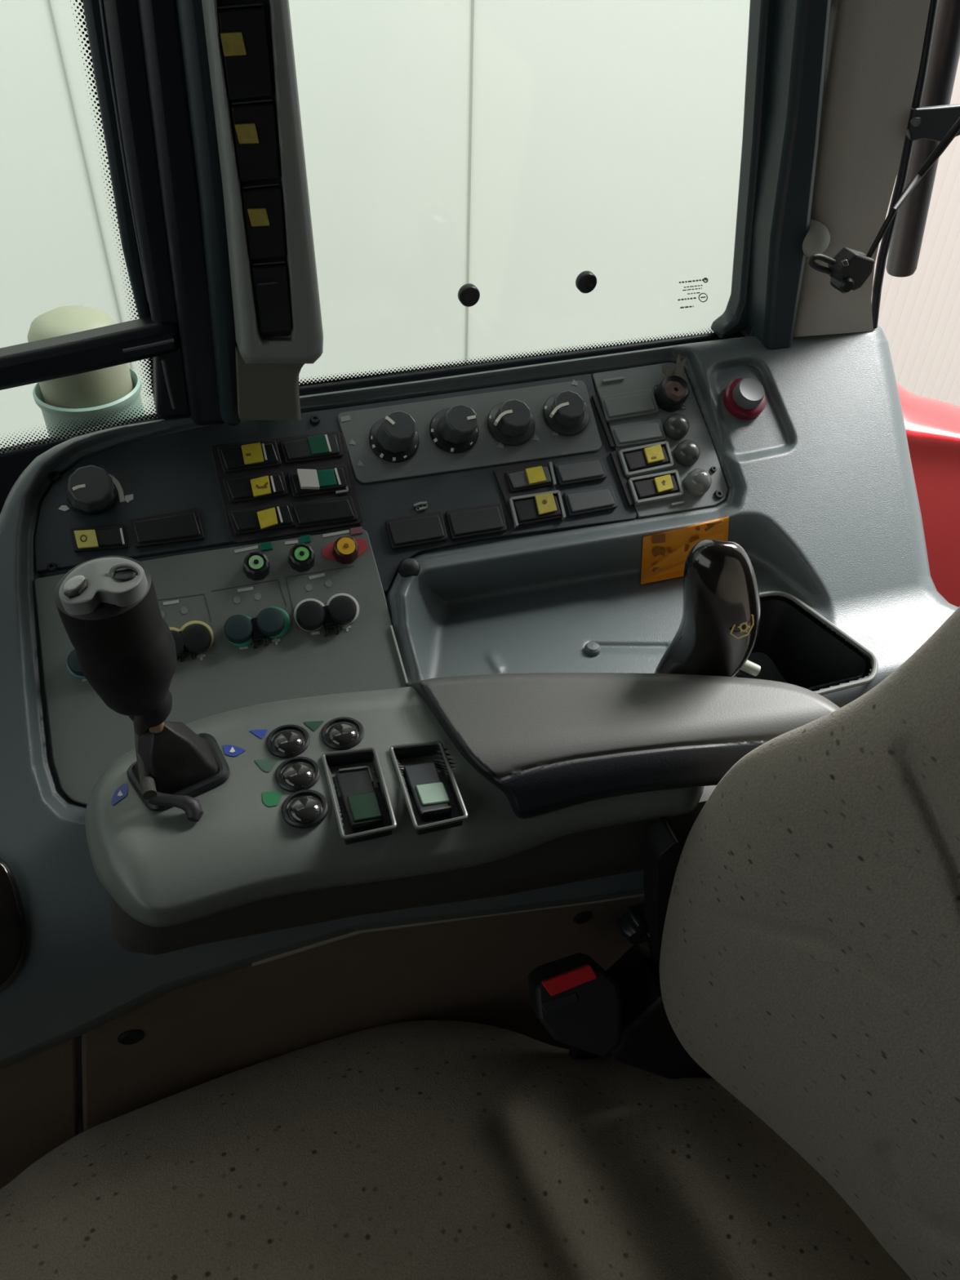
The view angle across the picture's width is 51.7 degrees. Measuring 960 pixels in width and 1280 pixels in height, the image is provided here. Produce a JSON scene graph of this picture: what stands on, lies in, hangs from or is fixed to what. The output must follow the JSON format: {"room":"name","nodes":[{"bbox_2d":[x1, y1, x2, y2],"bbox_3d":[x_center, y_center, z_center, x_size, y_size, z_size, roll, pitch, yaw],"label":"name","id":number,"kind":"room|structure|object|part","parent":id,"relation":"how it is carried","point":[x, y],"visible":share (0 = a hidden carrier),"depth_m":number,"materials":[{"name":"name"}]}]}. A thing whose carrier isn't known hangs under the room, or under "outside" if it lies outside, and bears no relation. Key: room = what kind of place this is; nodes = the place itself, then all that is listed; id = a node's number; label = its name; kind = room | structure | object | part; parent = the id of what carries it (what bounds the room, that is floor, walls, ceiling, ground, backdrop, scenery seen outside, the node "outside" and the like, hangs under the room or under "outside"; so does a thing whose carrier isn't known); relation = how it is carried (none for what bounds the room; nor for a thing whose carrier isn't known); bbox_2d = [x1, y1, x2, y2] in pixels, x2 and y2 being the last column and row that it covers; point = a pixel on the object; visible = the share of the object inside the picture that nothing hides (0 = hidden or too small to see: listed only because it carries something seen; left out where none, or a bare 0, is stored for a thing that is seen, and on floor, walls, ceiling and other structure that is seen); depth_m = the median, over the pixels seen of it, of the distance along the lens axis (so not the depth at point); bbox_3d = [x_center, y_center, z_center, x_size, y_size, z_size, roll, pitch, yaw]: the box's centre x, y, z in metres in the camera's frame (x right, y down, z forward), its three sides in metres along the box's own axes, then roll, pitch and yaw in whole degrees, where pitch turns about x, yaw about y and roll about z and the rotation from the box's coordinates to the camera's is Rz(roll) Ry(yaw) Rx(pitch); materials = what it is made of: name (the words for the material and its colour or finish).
{"room":"control cabin","nodes":[
{"label":"control cabin","id":0,"kind":"room"},
{"bbox_2d":[76,1035,81,1115],"bbox_3d":[-0.743,0.302,0.839,0.840,0.790,0.060,-12,44,-15],"label":"trim","id":1,"kind":"structure","parent":0,"point":[78,1046],"depth_m":1.10,"materials":[{"name":"black plastic"}]},
{"bbox_2d":[78,1115,81,1133],"bbox_3d":[0.000,0.974,0.750,2.400,0.050,1.600,-12,44,-15],"label":"floor","id":2,"kind":"structure","parent":0,"point":[79,1117],"depth_m":1.15,"materials":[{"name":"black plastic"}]},
{"bbox_2d":[0,606,959,1279],"bbox_3d":[0.038,0.428,0.537,0.776,1.047,0.578,-12,44,-15],"label":"seat","id":3,"kind":"object","parent":2,"relation":"on","point":[778,1098],"visible":1,"depth_m":0.61,"materials":[{"name":"fabric"}]},
{"bbox_2d":[84,686,716,955],"bbox_3d":[-0.021,0.100,0.623,0.420,0.156,0.158,-12,44,-15],"label":"armrest","id":4,"kind":"object","parent":3,"relation":"attached to","point":[331,806],"visible":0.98,"depth_m":0.54,"materials":[{"name":"grey plastic"}]},
{"bbox_2d":[53,555,230,822],"bbox_3d":[-0.162,0.021,0.484,0.057,0.156,0.063,-12,44,-15],"label":"joystick","id":5,"kind":"object","parent":4,"relation":"on","point":[108,607],"visible":1,"depth_m":0.46,"materials":[{"name":"black plastic"}]},
{"bbox_3d":[-0.164,-0.023,0.432,0.037,0.017,0.028,-12,44,-15],"label":"plate","id":6,"kind":"part","parent":5,"relation":"part of","materials":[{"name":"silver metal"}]},
{"bbox_3d":[-0.163,0.072,0.539,0.051,0.006,0.039,-25,48,-27],"label":"gaiter frame","id":7,"kind":"part","parent":5,"relation":"part of","materials":[{"name":"black plastic"}]},
{"bbox_2d":[321,746,396,844],"bbox_3d":[-0.065,0.085,0.537,0.032,0.013,0.062,-12,44,-15],"label":"switch","id":8,"kind":"object","parent":4,"relation":"attached to","point":[359,784],"depth_m":0.54,"materials":[{"name":"black plastic"}]},
{"bbox_2d":[389,740,467,835],"bbox_3d":[-0.029,0.081,0.542,0.031,0.013,0.061,-12,44,-15],"label":"switch","id":9,"kind":"object","parent":4,"relation":"attached to","point":[428,779],"depth_m":0.54,"materials":[{"name":"black plastic"}]},
{"bbox_2d":[410,672,839,818],"bbox_3d":[0.091,0.050,0.595,0.252,0.052,0.116,-6,43,-9],"label":"pad","id":10,"kind":"object","parent":4,"relation":"on","point":[550,742],"visible":0.94,"depth_m":0.56,"materials":[{"name":"grey leather"}]},
{"bbox_2d":[0,1020,911,1279],"bbox_3d":[-0.004,0.424,0.704,0.770,0.255,0.297,-1,42,-3],"label":"seat cushion","id":11,"kind":"object","parent":3,"relation":"on","point":[414,1149],"depth_m":0.64,"materials":[{"name":"fabric"}]},
{"bbox_2d":[528,952,622,1059],"bbox_3d":[0.061,0.309,0.732,0.062,0.244,0.071,4,42,2],"label":"seat belt buckle","id":12,"kind":"object","parent":3,"relation":"attached to","point":[576,1001],"visible":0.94,"depth_m":0.65,"materials":[{"name":"black plastic"}]},
{"bbox_3d":[0.111,0.196,0.686,0.031,0.029,0.020,-12,44,-15],"label":"adjuster knob","id":13,"kind":"part","parent":3,"relation":"part of","materials":[{"name":"black plastic"}]},
{"bbox_3d":[0.137,0.195,0.679,0.078,0.236,0.020,-12,44,-15],"label":"recliner frame","id":14,"kind":"part","parent":3,"relation":"part of","materials":[{"name":"black plastic"}]},
{"bbox_3d":[0.281,0.166,0.501,0.205,0.597,0.331,-25,48,-27],"label":"backrest","id":15,"kind":"part","parent":3,"relation":"part of","materials":[{"name":"fabric"}]},
{"bbox_2d":[0,413,161,513],"bbox_3d":[-0.501,-0.025,0.706,0.700,0.224,0.010,-12,44,-15],"label":"trim","id":16,"kind":"structure","parent":0,"point":[13,463],"depth_m":0.69,"materials":[{"name":"black"}]},
{"bbox_2d":[0,0,180,453],"bbox_3d":[-0.674,-0.315,0.338,1.018,0.860,0.037,-12,44,-15],"label":"window","id":17,"kind":"structure","parent":16,"relation":"attached to","point":[76,1],"depth_m":0.63,"materials":[{"name":"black glass"}]},
{"bbox_2d":[0,401,158,453],"bbox_3d":[-0.288,-0.144,0.690,0.146,0.045,0.001,-12,44,-15],"label":"print","id":18,"kind":"object","parent":17,"relation":"attached to","point":[143,417],"depth_m":0.69},
{"bbox_2d":[70,0,157,418],"bbox_3d":[-0.226,-0.254,0.618,0.026,0.264,0.001,-12,44,-15],"label":"print","id":19,"kind":"object","parent":17,"relation":"attached to","point":[79,3],"depth_m":0.60},
{"bbox_2d":[122,338,175,408],"bbox_3d":[-0.213,-0.173,0.650,0.032,0.052,0.008,-12,44,-15],"label":"trim","id":20,"kind":"structure","parent":17,"relation":"attached to","point":[171,340],"depth_m":0.64,"materials":[{"name":"grey rubber"}]},
{"bbox_2d":[102,0,191,419],"bbox_3d":[-0.187,-0.421,0.480,0.069,0.675,0.050,-12,44,-15],"label":"trim","id":21,"kind":"structure","parent":0,"point":[122,20],"depth_m":0.58,"materials":[{"name":"black"}]},
{"bbox_2d":[82,0,151,319],"bbox_3d":[-0.191,-0.443,0.459,0.057,0.625,0.020,-12,44,-15],"label":"trim","id":22,"kind":"structure","parent":21,"relation":"attached to","point":[91,7],"depth_m":0.58,"materials":[{"name":"grey rubber"}]},
{"bbox_2d":[98,0,148,302],"bbox_3d":[-0.206,-0.278,0.581,0.010,0.198,0.002,-12,44,-15],"label":"trim","id":23,"kind":"structure","parent":21,"relation":"attached to","point":[100,2],"depth_m":0.56,"materials":[{"name":"grey rubber"}]},
{"bbox_2d":[137,0,224,425],"bbox_3d":[-0.169,-0.416,0.479,0.057,0.670,0.060,-12,44,-15],"label":"window frame","id":24,"kind":"structure","parent":0,"point":[159,21],"depth_m":0.58,"materials":[{"name":"black metal"}]},
{"bbox_2d":[176,0,240,426],"bbox_3d":[-0.146,-0.416,0.478,0.062,0.664,0.070,-12,44,-15],"label":"trim","id":25,"kind":"structure","parent":0,"point":[190,14],"depth_m":0.57,"materials":[{"name":"black plastic"}]},
{"bbox_2d":[201,0,323,363],"bbox_3d":[-0.127,-0.315,0.533,0.053,0.350,0.058,-12,44,-15],"label":"switch panel","id":26,"kind":"object","parent":25,"relation":"attached to","point":[277,317],"visible":1,"depth_m":0.55,"materials":[{"name":"grey plastic"}]},
{"bbox_2d":[217,1,271,100],"bbox_3d":[-0.121,-0.303,0.511,0.024,0.043,0.006,-12,44,-15],"label":"rocker switch","id":27,"kind":"object","parent":26,"relation":"attached to","point":[244,28],"depth_m":0.51,"materials":[{"name":"black plastic"}]},
{"bbox_3d":[-0.121,-0.264,0.552,0.028,0.199,0.003,-12,44,-15],"label":"recess plate","id":28,"kind":"part","parent":26,"relation":"part of","materials":[{"name":"black plastic"}]},
{"bbox_2d":[230,97,279,181],"bbox_3d":[-0.122,-0.272,0.539,0.023,0.040,0.006,-12,44,-15],"label":"rocker switch","id":29,"kind":"object","parent":26,"relation":"attached to","point":[254,121],"depth_m":0.54,"materials":[{"name":"black plastic"}]},
{"bbox_2d":[240,181,284,259],"bbox_3d":[-0.123,-0.240,0.567,0.022,0.041,0.006,-12,44,-15],"label":"rocker switch","id":30,"kind":"object","parent":26,"relation":"attached to","point":[262,202],"depth_m":0.56,"materials":[{"name":"black plastic"}]},
{"bbox_2d":[251,258,291,333],"bbox_3d":[-0.125,-0.207,0.597,0.020,0.044,0.006,-12,44,-15],"label":"rocker switch","id":31,"kind":"object","parent":26,"relation":"attached to","point":[271,278],"depth_m":0.59,"materials":[{"name":"black plastic"}]},
{"bbox_2d":[235,345,305,420],"bbox_3d":[-0.141,-0.179,0.667,0.053,0.055,0.045,-12,44,-15],"label":"trim","id":32,"kind":"structure","parent":25,"relation":"attached to","point":[264,391],"depth_m":0.65,"materials":[{"name":"grey plastic"}]},
{"bbox_2d":[0,896,648,1189],"bbox_3d":[-0.124,0.390,0.863,1.950,0.660,0.035,-12,44,-15],"label":"base panel","id":33,"kind":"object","parent":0,"point":[475,971],"depth_m":0.73,"materials":[{"name":"grey plastic"}]},
{"bbox_2d":[117,1029,143,1044],"bbox_3d":[-0.238,0.270,0.676,0.017,0.017,0.006,-12,44,-15],"label":"screw","id":34,"kind":"object","parent":33,"relation":"attached to","point":[131,1037],"visible":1,"depth_m":0.67,"materials":[{"name":"black plastic"}]},
{"bbox_2d":[251,893,644,966],"bbox_3d":[-0.008,0.198,0.697,0.298,0.049,0.007,-11,43,-14],"label":"trim","id":35,"kind":"structure","parent":33,"relation":"attached to","point":[346,935],"depth_m":0.67,"materials":[{"name":"beige"}]},
{"bbox_2d":[0,324,958,1069],"bbox_3d":[0.010,0.033,0.753,0.839,0.368,0.339,-12,44,-15],"label":"console","id":36,"kind":"object","parent":33,"relation":"attached to","point":[548,517],"visible":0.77,"depth_m":0.69,"materials":[{"name":"grey plastic"}]},
{"bbox_3d":[-0.257,-0.097,0.653,0.031,0.020,0.029,-12,44,-15],"label":"rotary knob","id":37,"kind":"part","parent":36,"relation":"part of","materials":[{"name":"black plastic"}]},
{"bbox_2d":[69,524,127,552],"bbox_3d":[-0.249,-0.066,0.647,0.034,0.013,0.015,-8,43,-11],"label":"rocker switch","id":38,"kind":"object","parent":36,"relation":"attached to","point":[82,538],"depth_m":0.64,"materials":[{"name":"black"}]},
{"bbox_2d":[160,610,164,617],"bbox_3d":[-0.206,-0.016,0.640,0.004,0.004,0.005,-12,44,-15],"label":"indicator light","id":39,"kind":"object","parent":36,"relation":"on","point":[162,612],"depth_m":0.64,"materials":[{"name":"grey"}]},
{"bbox_2d":[129,508,204,547],"bbox_3d":[-0.208,-0.074,0.658,0.045,0.014,0.020,-12,44,-15],"label":"rocker switch","id":40,"kind":"object","parent":36,"relation":"attached to","point":[148,527],"depth_m":0.66,"materials":[{"name":"black plastic"}]},
{"bbox_2d":[180,606,187,613],"bbox_3d":[-0.192,-0.019,0.644,0.004,0.004,0.005,-12,44,-15],"label":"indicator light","id":41,"kind":"object","parent":36,"relation":"on","point":[184,610],"depth_m":0.64,"materials":[{"name":"grey plastic"}]},
{"bbox_3d":[-0.162,0.023,0.640,0.223,0.096,0.154,-12,44,-15],"label":"valve plate","id":42,"kind":"part","parent":36,"relation":"part of","materials":[{"name":"grey plastic"}]},
{"bbox_2d":[233,596,240,604],"bbox_3d":[-0.160,-0.026,0.653,0.004,0.004,0.005,-12,44,-15],"label":"indicator light","id":43,"kind":"object","parent":36,"relation":"on","point":[237,600],"depth_m":0.65,"materials":[{"name":"grey plastic"}]},
{"bbox_2d":[217,440,281,473],"bbox_3d":[-0.160,-0.128,0.685,0.040,0.014,0.019,-12,44,-15],"label":"rocker switch","id":44,"kind":"object","parent":36,"relation":"attached to","point":[233,456],"depth_m":0.68,"materials":[{"name":"black"}]},
{"bbox_2d":[222,471,288,502],"bbox_3d":[-0.154,-0.105,0.679,0.041,0.012,0.017,-11,44,-14],"label":"rocker switch","id":45,"kind":"object","parent":36,"relation":"attached to","point":[238,486],"depth_m":0.68,"materials":[{"name":"black"}]},
{"bbox_2d":[254,592,261,599],"bbox_3d":[-0.147,-0.029,0.656,0.005,0.004,0.005,-12,44,-15],"label":"indicator light","id":46,"kind":"object","parent":36,"relation":"on","point":[257,595],"depth_m":0.66,"materials":[{"name":"grey plastic"}]},
{"bbox_2d":[227,502,296,534],"bbox_3d":[-0.148,-0.082,0.673,0.043,0.012,0.017,-11,44,-14],"label":"rocker switch","id":47,"kind":"object","parent":36,"relation":"attached to","point":[243,517],"depth_m":0.67,"materials":[{"name":"black"}]},
{"bbox_2d":[305,583,312,591],"bbox_3d":[-0.115,-0.035,0.665,0.005,0.004,0.005,-11,44,-15],"label":"indicator light","id":48,"kind":"object","parent":36,"relation":"on","point":[308,587],"depth_m":0.66,"materials":[{"name":"grey plastic"}]},
{"bbox_2d":[280,431,342,463],"bbox_3d":[-0.118,-0.135,0.696,0.042,0.014,0.018,-12,44,-15],"label":"rocker switch","id":49,"kind":"object","parent":36,"relation":"attached to","point":[296,446],"depth_m":0.69,"materials":[{"name":"black"}]},
{"bbox_2d":[288,464,350,497],"bbox_3d":[-0.112,-0.111,0.689,0.041,0.013,0.018,-11,44,-14],"label":"rocker switch","id":50,"kind":"object","parent":36,"relation":"attached to","point":[304,481],"depth_m":0.69,"materials":[{"name":"white"}]},
{"bbox_2d":[290,495,357,528],"bbox_3d":[-0.108,-0.088,0.683,0.043,0.013,0.019,-12,44,-15],"label":"rocker switch","id":51,"kind":"object","parent":36,"relation":"attached to","point":[306,511],"depth_m":0.68,"materials":[{"name":"black plastic"}]},
{"bbox_2d":[324,579,332,586],"bbox_3d":[-0.102,-0.038,0.668,0.005,0.004,0.005,-11,44,-14],"label":"indicator light","id":52,"kind":"object","parent":36,"relation":"on","point":[328,583],"depth_m":0.67,"materials":[{"name":"grey plastic"}]},
{"bbox_2d":[34,373,636,593],"bbox_3d":[-0.093,-0.098,0.694,0.414,0.079,0.126,-12,44,-15],"label":"switch plate","id":53,"kind":"object","parent":36,"relation":"attached to","point":[419,486],"depth_m":0.69,"materials":[{"name":"grey plastic"}]},
{"bbox_3d":[-0.061,-0.144,0.709,0.036,0.021,0.032,-12,44,-15],"label":"rotary knob","id":54,"kind":"part","parent":36,"relation":"part of","materials":[{"name":"black plastic"}]},
{"bbox_2d":[385,511,447,549],"bbox_3d":[-0.044,-0.077,0.692,0.041,0.014,0.021,-12,44,-15],"label":"rocker switch","id":55,"kind":"object","parent":36,"relation":"attached to","point":[404,530],"depth_m":0.69,"materials":[{"name":"grey plastic"}]},
{"bbox_3d":[-0.019,-0.153,0.720,0.036,0.021,0.032,-12,44,-15],"label":"rotary knob","id":56,"kind":"part","parent":36,"relation":"part of","materials":[{"name":"black plastic"}]},
{"bbox_3d":[-0.004,-0.153,0.726,0.192,0.032,0.053,-12,44,-15],"label":"knob plate","id":57,"kind":"part","parent":36,"relation":"part of","materials":[{"name":"grey plastic"}]},
{"bbox_2d":[445,502,506,540],"bbox_3d":[-0.003,-0.084,0.702,0.042,0.014,0.021,-12,44,-15],"label":"rocker switch","id":58,"kind":"object","parent":36,"relation":"attached to","point":[464,521],"depth_m":0.70,"materials":[{"name":"grey plastic"}]},
{"bbox_3d":[0.023,-0.160,0.731,0.036,0.021,0.032,-12,44,-15],"label":"rotary knob","id":59,"kind":"part","parent":36,"relation":"part of","materials":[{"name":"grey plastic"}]},
{"bbox_2d":[505,461,556,492],"bbox_3d":[0.037,-0.118,0.721,0.036,0.014,0.018,-12,44,-15],"label":"rocker switch","id":60,"kind":"object","parent":36,"relation":"attached to","point":[520,476],"depth_m":0.72,"materials":[{"name":"yellow plastic"}]},
{"bbox_2d":[508,489,565,528],"bbox_3d":[0.041,-0.095,0.714,0.040,0.016,0.022,-12,44,-15],"label":"rocker switch","id":61,"kind":"object","parent":36,"relation":"attached to","point":[527,508],"depth_m":0.71,"materials":[{"name":"brown"}]},
{"bbox_3d":[0.065,-0.170,0.743,0.036,0.021,0.032,-12,44,-15],"label":"rotary knob","id":62,"kind":"part","parent":36,"relation":"part of","materials":[{"name":"grey plastic"}]},
{"bbox_2d":[553,456,607,486],"bbox_3d":[0.074,-0.125,0.731,0.038,0.012,0.017,-12,44,-15],"label":"rocker switch","id":63,"kind":"object","parent":36,"relation":"attached to","point":[568,471],"depth_m":0.73,"materials":[{"name":"grey plastic"}]},
{"bbox_2d":[563,485,617,516],"bbox_3d":[0.081,-0.102,0.725,0.038,0.012,0.018,-12,44,-15],"label":"rocker switch","id":64,"kind":"object","parent":36,"relation":"attached to","point":[578,500],"depth_m":0.72,"materials":[{"name":"grey plastic"}]},
{"bbox_2d":[600,388,658,422],"bbox_3d":[0.114,-0.179,0.757,0.045,0.013,0.019,-12,44,-15],"label":"rocker switch","id":65,"kind":"object","parent":36,"relation":"attached to","point":[616,405],"depth_m":0.76,"materials":[{"name":"grey plastic"}]},
{"bbox_2d":[609,418,666,448],"bbox_3d":[0.120,-0.157,0.751,0.042,0.012,0.016,-12,44,-15],"label":"rocker switch","id":66,"kind":"object","parent":36,"relation":"attached to","point":[624,433],"depth_m":0.75,"materials":[{"name":"grey plastic"}]},
{"bbox_2d":[617,440,674,478],"bbox_3d":[0.125,-0.136,0.744,0.041,0.016,0.022,-12,44,-15],"label":"rocker switch","id":67,"kind":"object","parent":36,"relation":"attached to","point":[635,459],"depth_m":0.74,"materials":[{"name":"brown"}]},
{"bbox_2d":[627,469,684,505],"bbox_3d":[0.131,-0.114,0.738,0.041,0.015,0.020,-12,44,-15],"label":"rocker switch","id":68,"kind":"object","parent":36,"relation":"attached to","point":[645,486],"depth_m":0.74,"materials":[{"name":"brown"}]},
{"bbox_2d":[591,362,727,518],"bbox_3d":[0.138,-0.154,0.758,0.079,0.069,0.110,-12,44,-15],"label":"switch plate","id":69,"kind":"object","parent":36,"relation":"attached to","point":[663,439],"depth_m":0.75,"materials":[{"name":"grey plastic"}]},
{"bbox_2d":[653,375,689,412],"bbox_3d":[0.147,-0.190,0.761,0.024,0.025,0.028,-12,44,-15],"label":"socket","id":70,"kind":"object","parent":36,"relation":"attached to","point":[671,393],"depth_m":0.76,"materials":[{"name":"black plastic"}]},
{"bbox_2d":[661,355,686,377],"bbox_3d":[0.152,-0.209,0.765,0.020,0.018,0.022,-12,44,-15],"label":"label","id":71,"kind":"object","parent":36,"relation":"on","point":[677,370],"visible":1,"depth_m":0.76,"materials":[{"name":"grey plastic"}]},
{"bbox_2d":[654,539,760,676],"bbox_3d":[0.157,-0.012,0.615,0.080,0.132,0.047,-12,44,-15],"label":"lever","id":72,"kind":"object","parent":36,"relation":"on","point":[717,633],"visible":0.87,"depth_m":0.59,"materials":[{"name":"black plastic"}]},
{"bbox_3d":[0.174,0.013,0.663,0.034,0.032,0.013,-12,44,-15],"label":"rod","id":73,"kind":"part","parent":72,"relation":"part of","materials":[{"name":"silver metal"}]},
{"bbox_3d":[0.205,-0.187,0.774,0.034,0.029,0.036,-12,44,-15],"label":"push knob","id":74,"kind":"part","parent":36,"relation":"part of","materials":[{"name":"red plastic"}]},
{"bbox_2d":[573,911,591,924],"bbox_3d":[0.079,0.215,0.771,0.015,0.015,0.006,-12,44,-15],"label":"screw","id":75,"kind":"object","parent":33,"relation":"attached to","point":[581,917],"visible":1,"depth_m":0.77,"materials":[{"name":"black plastic"}]},
{"bbox_2d":[0,0,959,448],"bbox_3d":[-0.228,-1.874,1.399,11.014,5.700,0.100,-12,44,-15],"label":"wall","id":76,"kind":"structure","parent":0,"point":[607,135],"depth_m":2.20,"materials":[{"name":"white"}]},
{"bbox_2d":[47,0,133,369],"bbox_3d":[-0.745,-1.731,1.220,0.004,5.700,0.004,-12,44,-15],"label":"trim","id":77,"kind":"structure","parent":76,"relation":"attached to","point":[48,1],"depth_m":1.93,"materials":[{"name":"grey"}]},
{"bbox_2d":[465,0,474,364],"bbox_3d":[0.007,-1.886,1.421,0.004,5.700,0.004,-12,44,-15],"label":"trim","id":78,"kind":"structure","parent":76,"relation":"attached to","point":[473,1],"depth_m":2.17,"materials":[{"name":"grey"}]},
{"bbox_2d":[711,0,775,337],"bbox_3d":[0.167,-0.514,0.553,0.136,0.734,0.020,-12,44,-15],"label":"trim","id":79,"kind":"structure","parent":0,"point":[762,12],"depth_m":0.71,"materials":[{"name":"grey rubber"}]},
{"bbox_2d":[740,322,754,336],"bbox_3d":[0.172,-0.509,0.550,0.151,0.732,0.030,-12,44,-15],"label":"trim","id":80,"kind":"structure","parent":0,"point":[748,331],"depth_m":0.80,"materials":[{"name":"black plastic"}]},
{"bbox_2d":[747,0,831,349],"bbox_3d":[0.186,-0.502,0.551,0.140,0.726,0.050,-12,44,-15],"label":"window frame","id":81,"kind":"structure","parent":0,"point":[788,167],"depth_m":0.69,"materials":[{"name":"grey rubber"}]},
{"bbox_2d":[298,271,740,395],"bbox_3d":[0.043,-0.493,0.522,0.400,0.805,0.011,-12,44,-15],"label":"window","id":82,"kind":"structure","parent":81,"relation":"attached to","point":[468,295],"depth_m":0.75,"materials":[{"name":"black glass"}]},
{"bbox_2d":[793,0,930,337],"bbox_3d":[0.232,-0.513,0.580,0.190,0.734,0.071,-12,44,-15],"label":"pillar","id":83,"kind":"structure","parent":0,"point":[874,51],"depth_m":0.70,"materials":[{"name":"beige plastic"}]},
{"bbox_2d":[802,217,830,257],"bbox_3d":[0.248,-0.298,0.737,0.025,0.025,0.020,-12,44,-15],"label":"stud","id":84,"kind":"object","parent":83,"relation":"attached to","point":[816,241],"visible":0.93,"depth_m":0.73,"materials":[{"name":"grey plastic"}]},
{"bbox_2d":[808,116,959,293],"bbox_3d":[0.287,-0.303,0.689,0.120,0.105,0.024,-21,47,-24],"label":"stay","id":85,"kind":"object","parent":83,"relation":"attached to","point":[850,268],"visible":1,"depth_m":0.69,"materials":[{"name":"black metal"}]},
{"bbox_3d":[0.302,-0.315,0.694,0.081,0.092,0.015,-29,51,-30],"label":"stay rod","id":86,"kind":"part","parent":85,"relation":"part of","materials":[{"name":"black plastic"}]},
{"bbox_2d":[885,0,959,277],"bbox_3d":[0.320,-0.499,0.617,0.110,0.564,0.052,-12,44,-15],"label":"post","id":87,"kind":"object","parent":83,"relation":"attached to","point":[928,124],"visible":0.88,"depth_m":0.72,"materials":[{"name":"grey metal"}]},
{"bbox_3d":[0.337,-0.372,0.712,0.069,0.024,0.006,-12,44,-15],"label":"bracket plate","id":88,"kind":"part","parent":87,"relation":"part of","materials":[{"name":"black metal"}]},
{"bbox_2d":[871,0,938,328],"bbox_3d":[0.267,-0.504,0.565,0.148,0.702,0.008,-12,44,-15],"label":"trim","id":89,"kind":"structure","parent":0,"point":[902,174],"depth_m":0.73,"materials":[{"name":"black rubber"}]},
{"bbox_3d":[0.564,0.965,2.575,14.000,0.050,10.000,-12,44,-15],"label":"floor","id":90,"kind":"structure","parent":0,"visible":0},
{"bbox_2d":[26,305,144,437],"bbox_3d":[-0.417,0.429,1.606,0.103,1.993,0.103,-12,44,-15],"label":"plastic container","id":91,"kind":"object","parent":90,"relation":"on","point":[115,387],"visible":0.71,"depth_m":0.96,"materials":[{"name":"grey plastic"}]},
{"label":"outside","id":92,"kind":"structure","parent":0,"visible":0},
{"bbox_2d":[896,382,959,607],"bbox_3d":[0.730,-0.136,1.419,0.477,0.498,0.324,7,42,6],"label":"rear fender","id":93,"kind":"object","parent":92,"point":[932,426],"visible":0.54,"depth_m":1.23,"materials":[{"name":"red paint"}]}
]}

